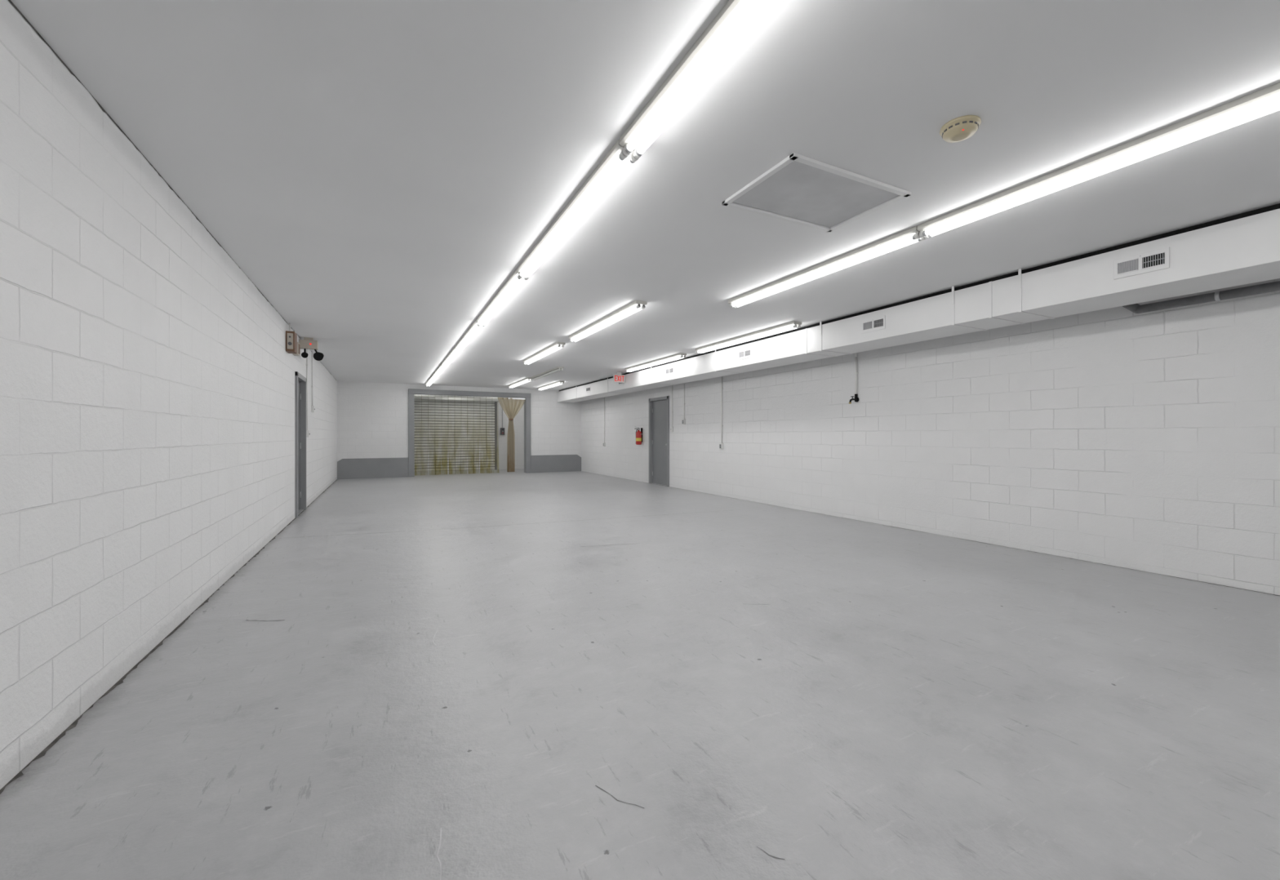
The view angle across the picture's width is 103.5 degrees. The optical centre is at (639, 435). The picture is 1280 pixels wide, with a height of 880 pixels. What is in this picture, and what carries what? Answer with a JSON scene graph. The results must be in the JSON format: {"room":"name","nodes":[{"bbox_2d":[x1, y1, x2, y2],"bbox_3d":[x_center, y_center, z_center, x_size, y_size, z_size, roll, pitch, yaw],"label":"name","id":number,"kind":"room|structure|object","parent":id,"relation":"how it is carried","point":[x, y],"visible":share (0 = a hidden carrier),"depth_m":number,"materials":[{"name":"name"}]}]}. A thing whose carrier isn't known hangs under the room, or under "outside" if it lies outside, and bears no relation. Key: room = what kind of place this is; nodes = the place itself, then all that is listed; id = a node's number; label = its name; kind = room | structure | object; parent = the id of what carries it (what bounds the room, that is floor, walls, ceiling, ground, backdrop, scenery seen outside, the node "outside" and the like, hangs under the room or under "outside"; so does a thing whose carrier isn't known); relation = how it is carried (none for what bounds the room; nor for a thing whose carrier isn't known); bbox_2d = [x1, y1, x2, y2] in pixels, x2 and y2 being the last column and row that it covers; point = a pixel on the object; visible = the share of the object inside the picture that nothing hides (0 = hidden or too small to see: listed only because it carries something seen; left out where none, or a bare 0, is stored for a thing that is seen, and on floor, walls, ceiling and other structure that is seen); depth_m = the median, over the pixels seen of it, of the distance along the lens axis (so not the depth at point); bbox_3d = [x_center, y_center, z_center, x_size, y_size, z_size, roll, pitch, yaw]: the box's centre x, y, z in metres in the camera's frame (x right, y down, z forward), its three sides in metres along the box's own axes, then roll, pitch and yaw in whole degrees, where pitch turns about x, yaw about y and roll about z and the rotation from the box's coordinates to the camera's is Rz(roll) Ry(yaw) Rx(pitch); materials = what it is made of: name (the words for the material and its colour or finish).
{"room":"empty warehouse","nodes":[
{"label":"empty warehouse","id":0,"kind":"room"},
{"bbox_2d":[0,0,337,789],"bbox_3d":[-4.639,-0.160,6.337,0.200,2.740,21.500,0,0,-27],"label":"wall","id":1,"kind":"structure","parent":0,"point":[147,382],"depth_m":2.40,"materials":[{"name":"white brick"}]},
{"bbox_2d":[285,323,297,353],"bbox_3d":[-4.715,-1.329,6.819,0.100,0.399,0.250,0,0,-27],"label":"control box","id":2,"kind":"object","parent":1,"relation":"attached to","point":[291,336],"visible":1,"depth_m":6.74,"materials":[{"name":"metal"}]},
{"bbox_2d":[292,329,300,355],"bbox_3d":[-4.977,-1.349,7.309,0.076,0.359,0.140,0,0,-27],"label":"junction box","id":3,"kind":"object","parent":1,"relation":"attached to","point":[298,353],"visible":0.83,"depth_m":7.27,"materials":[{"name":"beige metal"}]},
{"bbox_2d":[294,371,306,517],"bbox_3d":[-5.346,0.130,7.851,0.150,2.160,0.980,0,0,-27],"label":"door","id":4,"kind":"structure","parent":1,"relation":"in","point":[300,381],"depth_m":8.21,"materials":[{"name":"grey metal"}]},
{"bbox_2d":[306,349,310,436],"bbox_3d":[-5.588,-0.754,8.491,0.056,1.549,0.072,0,0,-27],"label":"conduit","id":5,"kind":"object","parent":1,"relation":"attached to","point":[307,365],"visible":0.73,"depth_m":8.48,"materials":[{"name":"white metal"}]},
{"bbox_2d":[298,337,324,360],"bbox_3d":[-5.140,-1.352,7.902,0.322,0.356,0.197,0,0,-27],"label":"emergency light","id":6,"kind":"object","parent":1,"relation":"attached to","point":[307,343],"visible":0.95,"depth_m":7.85,"materials":[{"name":"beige plastic"}]},
{"bbox_2d":[311,351,315,412],"bbox_3d":[-5.905,-0.980,9.115,0.056,1.099,0.072,0,0,-27],"label":"conduit","id":7,"kind":"object","parent":1,"relation":"attached to","point":[313,408],"visible":1,"depth_m":9.10,"materials":[{"name":"white metal"}]},
{"bbox_2d":[8,0,331,374],"bbox_3d":[-4.058,-1.521,5.415,0.001,0.016,19.230,0,0,-27],"label":"joint","id":8,"kind":"object","parent":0,"point":[10,1],"depth_m":2.36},
{"bbox_2d":[337,381,581,461],"bbox_3d":[-5.289,-0.160,15.819,7.220,2.740,0.200,0,0,-27],"label":"wall","id":9,"kind":"structure","parent":0,"point":[372,418],"depth_m":14.76,"materials":[{"name":"white paint"}]},
{"bbox_2d":[337,457,408,479],"bbox_3d":[-7.648,0.925,14.489,1.800,0.570,0.034,0,0,-27],"label":"baseboard","id":10,"kind":"structure","parent":9,"relation":"attached to","point":[364,468],"depth_m":14.46,"materials":[{"name":"grey paint"}]},
{"bbox_2d":[433,442,452,475],"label":"curtain","id":11,"kind":"object","parent":9,"relation":"hanging from","point":[444,462],"depth_m":15.37,"materials":[{"name":"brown fabric"}]},
{"bbox_2d":[408,388,530,476],"bbox_3d":[-5.258,-0.090,15.812,3.650,2.600,0.280,0,0,-27],"label":"trim","id":12,"kind":"structure","parent":9,"relation":"attached to","point":[411,392],"depth_m":15.55,"materials":[{"name":"grey metal"}]},
{"bbox_2d":[414,394,525,399],"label":"curtain rod","id":13,"kind":"object","parent":9,"relation":"hanging from","point":[419,395],"depth_m":15.74,"materials":[{"name":"white metal"}]},
{"bbox_2d":[467,450,475,473],"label":"curtain","id":14,"kind":"object","parent":9,"relation":"hanging from","point":[473,456],"depth_m":15.76,"materials":[{"name":"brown fabric"}]},
{"bbox_2d":[480,436,498,473],"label":"curtain","id":15,"kind":"object","parent":9,"relation":"hanging from","point":[488,453],"depth_m":15.95,"materials":[{"name":"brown fabric"}]},
{"bbox_2d":[530,454,581,472],"bbox_3d":[-2.801,0.925,16.948,1.750,0.570,0.034,0,0,-27],"label":"baseboard","id":16,"kind":"structure","parent":9,"relation":"attached to","point":[548,463],"depth_m":16.91,"materials":[{"name":"grey paint"}]},
{"bbox_2d":[497,399,524,469],"bbox_3d":[-6.239,-0.160,17.691,7.620,2.740,0.200,0,0,-27],"label":"wall","id":17,"kind":"structure","parent":0,"point":[514,406],"depth_m":18.37,"materials":[{"name":"white paint"}]},
{"bbox_2d":[414,395,499,471],"bbox_3d":[-6.456,-0.155,17.267,3.170,2.730,0.360,0,0,-27],"label":"shutter door","id":18,"kind":"structure","parent":17,"relation":"in","point":[441,420],"depth_m":17.43,"materials":[{"name":"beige metal"}]},
{"bbox_2d":[500,399,504,435],"bbox_3d":[-4.951,-0.784,18.180,0.140,1.488,0.094,0,0,-27],"label":"station","id":19,"kind":"object","parent":17,"relation":"attached to","point":[502,429],"visible":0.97,"depth_m":18.17,"materials":[{"name":"grey metal"}]},
{"bbox_2d":[506,411,517,471],"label":"curtain","id":20,"kind":"object","parent":17,"relation":"hanging from","point":[510,450],"depth_m":16.29,"materials":[{"name":"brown fabric"}]},
{"bbox_2d":[0,468,1279,879],"bbox_3d":[-1.330,1.270,8.015,7.620,0.120,21.900,0,0,-27],"label":"floor","id":21,"kind":"structure","parent":0,"point":[901,704],"depth_m":2.20,"materials":[{"name":"grey paint"}]},
{"bbox_2d":[0,479,337,794],"bbox_3d":[-4.043,1.208,5.422,0.033,0.001,19.230,0,0,-27],"label":"joint","id":22,"kind":"object","parent":21,"relation":"on","point":[74,723],"visible":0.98,"depth_m":2.44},
{"bbox_2d":[246,510,784,879],"bbox_3d":[-0.117,1.209,4.616,6.172,0.001,6.146,0,0,-27],"label":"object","id":23,"kind":"structure","parent":21,"relation":"on","point":[726,510],"depth_m":1.68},
{"bbox_2d":[10,0,1279,390],"bbox_3d":[-1.330,-1.590,8.015,7.620,0.120,21.900,0,0,-27],"label":"ceiling","id":24,"kind":"structure","parent":0,"point":[379,171],"depth_m":2.59,"materials":[{"name":"paint"}]},
{"bbox_2d":[425,376,435,386],"bbox_3d":[-5.670,-1.488,13.708,0.140,0.083,2.252,0,0,-27],"label":"strip light","id":25,"kind":"object","parent":24,"relation":"attached to","point":[431,380],"visible":0.71,"depth_m":13.66,"materials":[{"name":"glass"}]},
{"bbox_2d":[431,363,446,378],"bbox_3d":[-4.648,-1.488,11.692,0.140,0.083,2.252,0,0,-27],"label":"strip light","id":26,"kind":"object","parent":24,"relation":"attached to","point":[438,371],"visible":0.83,"depth_m":11.59,"materials":[{"name":"glass"}]},
{"bbox_2d":[440,346,460,367],"bbox_3d":[-3.625,-1.488,9.677,0.140,0.083,2.252,0,0,-27],"label":"strip light","id":27,"kind":"object","parent":24,"relation":"attached to","point":[453,354],"visible":0.83,"depth_m":9.52,"materials":[{"name":"glass"}]},
{"bbox_2d":[454,320,484,351],"bbox_3d":[-2.603,-1.488,7.661,0.140,0.083,2.252,0,0,-27],"label":"strip light","id":28,"kind":"object","parent":24,"relation":"attached to","point":[474,329],"visible":0.81,"depth_m":7.46,"materials":[{"name":"glass"}]},
{"bbox_2d":[475,268,527,326],"bbox_3d":[-1.580,-1.488,5.646,0.140,0.083,2.252,0,0,-27],"label":"strip light","id":29,"kind":"object","parent":24,"relation":"attached to","point":[514,282],"visible":0.79,"depth_m":5.37,"materials":[{"name":"glass"}]},
{"bbox_2d":[508,377,532,387],"bbox_3d":[-3.397,-1.488,14.255,0.140,0.083,2.292,0,0,-27],"label":"strip light","id":30,"kind":"object","parent":24,"relation":"attached to","point":[526,380],"visible":1,"depth_m":13.99,"materials":[{"name":"glass"}]},
{"bbox_2d":[523,342,565,364],"bbox_3d":[-1.798,-1.488,9.247,0.140,0.083,2.272,0,0,-27],"label":"strip light","id":31,"kind":"object","parent":24,"relation":"attached to","point":[557,345],"visible":1,"depth_m":8.96,"materials":[{"name":"glass"}]},
{"bbox_2d":[531,366,564,380],"bbox_3d":[-2.258,-1.488,12.142,0.140,0.083,2.292,0,0,-27],"label":"strip light","id":32,"kind":"object","parent":24,"relation":"attached to","point":[557,369],"visible":1,"depth_m":11.89,"materials":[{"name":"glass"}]},
{"bbox_2d":[537,381,564,390],"bbox_3d":[-2.675,-1.488,15.042,0.140,0.083,2.242,0,0,-27],"label":"strip light","id":33,"kind":"object","parent":24,"relation":"attached to","point":[558,383],"visible":1,"depth_m":14.81,"materials":[{"name":"glass"}]},
{"bbox_2d":[515,138,638,279],"bbox_3d":[-0.558,-1.488,3.630,0.140,0.083,2.252,0,0,-27],"label":"strip light","id":34,"kind":"object","parent":24,"relation":"attached to","point":[615,164],"visible":0.8,"depth_m":3.22,"materials":[{"name":"glass"}]},
{"bbox_2d":[568,300,647,342],"bbox_3d":[-0.509,-1.488,6.750,0.140,0.083,2.332,0,0,-27],"label":"strip light","id":35,"kind":"object","parent":24,"relation":"attached to","point":[635,306],"visible":1,"depth_m":6.42,"materials":[{"name":"glass"}]},
{"bbox_2d":[613,372,625,382],"bbox_3d":[-0.496,-1.405,12.107,0.300,0.249,0.057,0,0,-27],"label":"exit sign","id":36,"kind":"object","parent":24,"relation":"hanging from","point":[619,378],"visible":1,"depth_m":12.08,"materials":[{"name":"white plastic"}]},
{"bbox_2d":[625,352,686,372],"bbox_3d":[0.266,-1.488,10.395,0.140,0.083,2.392,0,0,-27],"label":"strip light","id":37,"kind":"object","parent":24,"relation":"attached to","point":[678,356],"visible":1,"depth_m":10.14,"materials":[{"name":"glass"}]},
{"bbox_2d":[618,0,782,158],"bbox_3d":[0.465,-1.488,1.615,0.140,0.083,2.252,0,0,-27],"label":"strip light","id":38,"kind":"object","parent":24,"relation":"attached to","point":[737,20],"visible":1,"depth_m":2.02,"materials":[{"name":"glass"}]},
{"bbox_2d":[695,320,801,353],"bbox_3d":[1.569,-1.488,7.804,0.140,0.083,2.392,0,0,-27],"label":"strip light","id":39,"kind":"object","parent":24,"relation":"attached to","point":[792,325],"visible":1,"depth_m":7.52,"materials":[{"name":"glass"}]},
{"bbox_2d":[721,152,911,231],"bbox_3d":[1.119,-1.520,3.231,0.980,0.020,0.650,0,0,-27],"label":"attic access hatch","id":40,"kind":"object","parent":24,"relation":"attached to","point":[799,189],"visible":1,"depth_m":3.20,"materials":[{"name":"white metal"}]},
{"bbox_2d":[728,226,925,308],"bbox_3d":[1.560,-1.488,4.705,0.140,0.083,2.252,0,0,-27],"label":"strip light","id":41,"kind":"object","parent":24,"relation":"attached to","point":[910,236],"visible":0.9,"depth_m":4.37,"materials":[{"name":"glass"}]},
{"bbox_2d":[557,203,1279,402],"bbox_3d":[1.859,-1.331,8.456,0.592,0.395,19.380,0,0,-27],"label":"air duct","id":42,"kind":"object","parent":24,"relation":"hanging from","point":[1243,248],"visible":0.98,"depth_m":4.63,"materials":[{"name":"white metal"}]},
{"bbox_2d":[586,386,590,392],"bbox_3d":[-1.479,-1.325,14.387,0.016,0.155,0.320,0,0,-27],"label":"vent register","id":43,"kind":"object","parent":42,"relation":"attached to","point":[588,388],"visible":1,"depth_m":14.36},
{"bbox_2d":[665,366,673,375],"bbox_3d":[0.602,-1.325,10.285,0.016,0.155,0.320,0,0,-27],"label":"vent register","id":44,"kind":"object","parent":42,"relation":"attached to","point":[668,371],"visible":1,"depth_m":10.28,"materials":[{"name":"white metal"}]},
{"bbox_2d":[738,347,751,359],"bbox_3d":[1.688,-1.325,8.145,0.016,0.155,0.320,0,0,-27],"label":"vent register","id":45,"kind":"object","parent":42,"relation":"attached to","point":[746,353],"visible":1,"depth_m":8.12,"materials":[{"name":"white metal"}]},
{"bbox_2d":[862,315,885,333],"bbox_3d":[2.774,-1.325,6.005,0.016,0.155,0.320,0,0,-27],"label":"vent register","id":46,"kind":"object","parent":42,"relation":"attached to","point":[877,323],"visible":1,"depth_m":5.99,"materials":[{"name":"white metal"}]},
{"bbox_2d":[1113,246,1169,279],"bbox_3d":[3.850,-1.325,3.882,0.016,0.155,0.320,0,0,-27],"label":"vent register","id":47,"kind":"object","parent":42,"relation":"attached to","point":[1157,260],"visible":1,"depth_m":3.87,"materials":[{"name":"white metal"}]},
{"bbox_2d":[939,115,981,142],"bbox_3d":[1.579,-1.502,2.490,0.174,0.057,0.174,0,0,-27],"label":"smoke detector","id":48,"kind":"object","parent":24,"relation":"attached to","point":[958,129],"visible":1,"depth_m":2.45,"materials":[{"name":"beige plastic"}]},
{"bbox_2d":[916,82,1279,239],"bbox_3d":[2.583,-1.488,2.689,0.140,0.083,2.252,0,0,-27],"label":"strip light","id":49,"kind":"object","parent":24,"relation":"attached to","point":[1265,101],"visible":1,"depth_m":2.67,"materials":[{"name":"glass"}]},
{"bbox_2d":[581,278,1279,595],"bbox_3d":[1.978,-0.160,9.694,0.200,2.740,21.500,0,0,-27],"label":"wall","id":50,"kind":"structure","parent":0,"point":[1148,442],"depth_m":5.26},
{"bbox_2d":[603,396,605,446],"bbox_3d":[-1.100,-0.605,15.477,0.056,1.849,0.076,0,0,-27],"label":"conduit","id":51,"kind":"object","parent":50,"relation":"attached to","point":[604,442],"visible":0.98,"depth_m":15.47,"materials":[{"name":"white metal"}]},
{"bbox_2d":[634,426,642,444],"bbox_3d":[-0.042,-0.007,13.224,0.220,0.474,0.173,0,0,-10],"label":"fire extinguisher","id":52,"kind":"object","parent":50,"relation":"attached to","point":[638,433],"visible":1,"depth_m":13.16,"materials":[{"name":"red paint"}]},
{"bbox_2d":[648,395,669,486],"bbox_3d":[0.513,0.130,12.460,0.150,2.160,1.000,0,0,-27],"label":"door","id":53,"kind":"structure","parent":50,"relation":"in","point":[659,407],"depth_m":12.54,"materials":[{"name":"grey metal"}]},
{"bbox_2d":[670,385,673,431],"bbox_3d":[0.745,-0.815,11.838,0.058,1.429,0.072,0,0,-27],"label":"conduit","id":54,"kind":"object","parent":50,"relation":"attached to","point":[672,411],"visible":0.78,"depth_m":11.83,"materials":[{"name":"white metal"}]},
{"bbox_2d":[681,382,685,424],"bbox_3d":[0.986,-0.894,11.366,0.056,1.269,0.076,0,0,-27],"label":"conduit","id":55,"kind":"object","parent":50,"relation":"attached to","point":[683,421],"visible":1,"depth_m":11.36,"materials":[{"name":"white metal"}]},
{"bbox_2d":[719,376,723,448],"bbox_3d":[1.628,-0.634,10.099,0.056,1.789,0.076,0,0,-27],"label":"conduit","id":56,"kind":"object","parent":50,"relation":"attached to","point":[721,445],"visible":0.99,"depth_m":10.09,"materials":[{"name":"white metal"}]},
{"bbox_2d":[848,352,858,404],"bbox_3d":[3.058,-0.925,7.216,0.128,0.930,0.071,0,0,-17],"label":"conduit","id":57,"kind":"object","parent":50,"relation":"attached to","point":[856,399],"visible":0.97,"depth_m":7.21,"materials":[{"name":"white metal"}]},
{"bbox_2d":[1122,280,1279,313],"bbox_3d":[5.518,-1.232,2.321,0.159,0.315,5.046,0,0,-27],"label":"pipe","id":58,"kind":"object","parent":50,"relation":"attached to","point":[1218,295],"visible":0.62,"depth_m":4.06,"materials":[{"name":"grey metal"}]}
]}

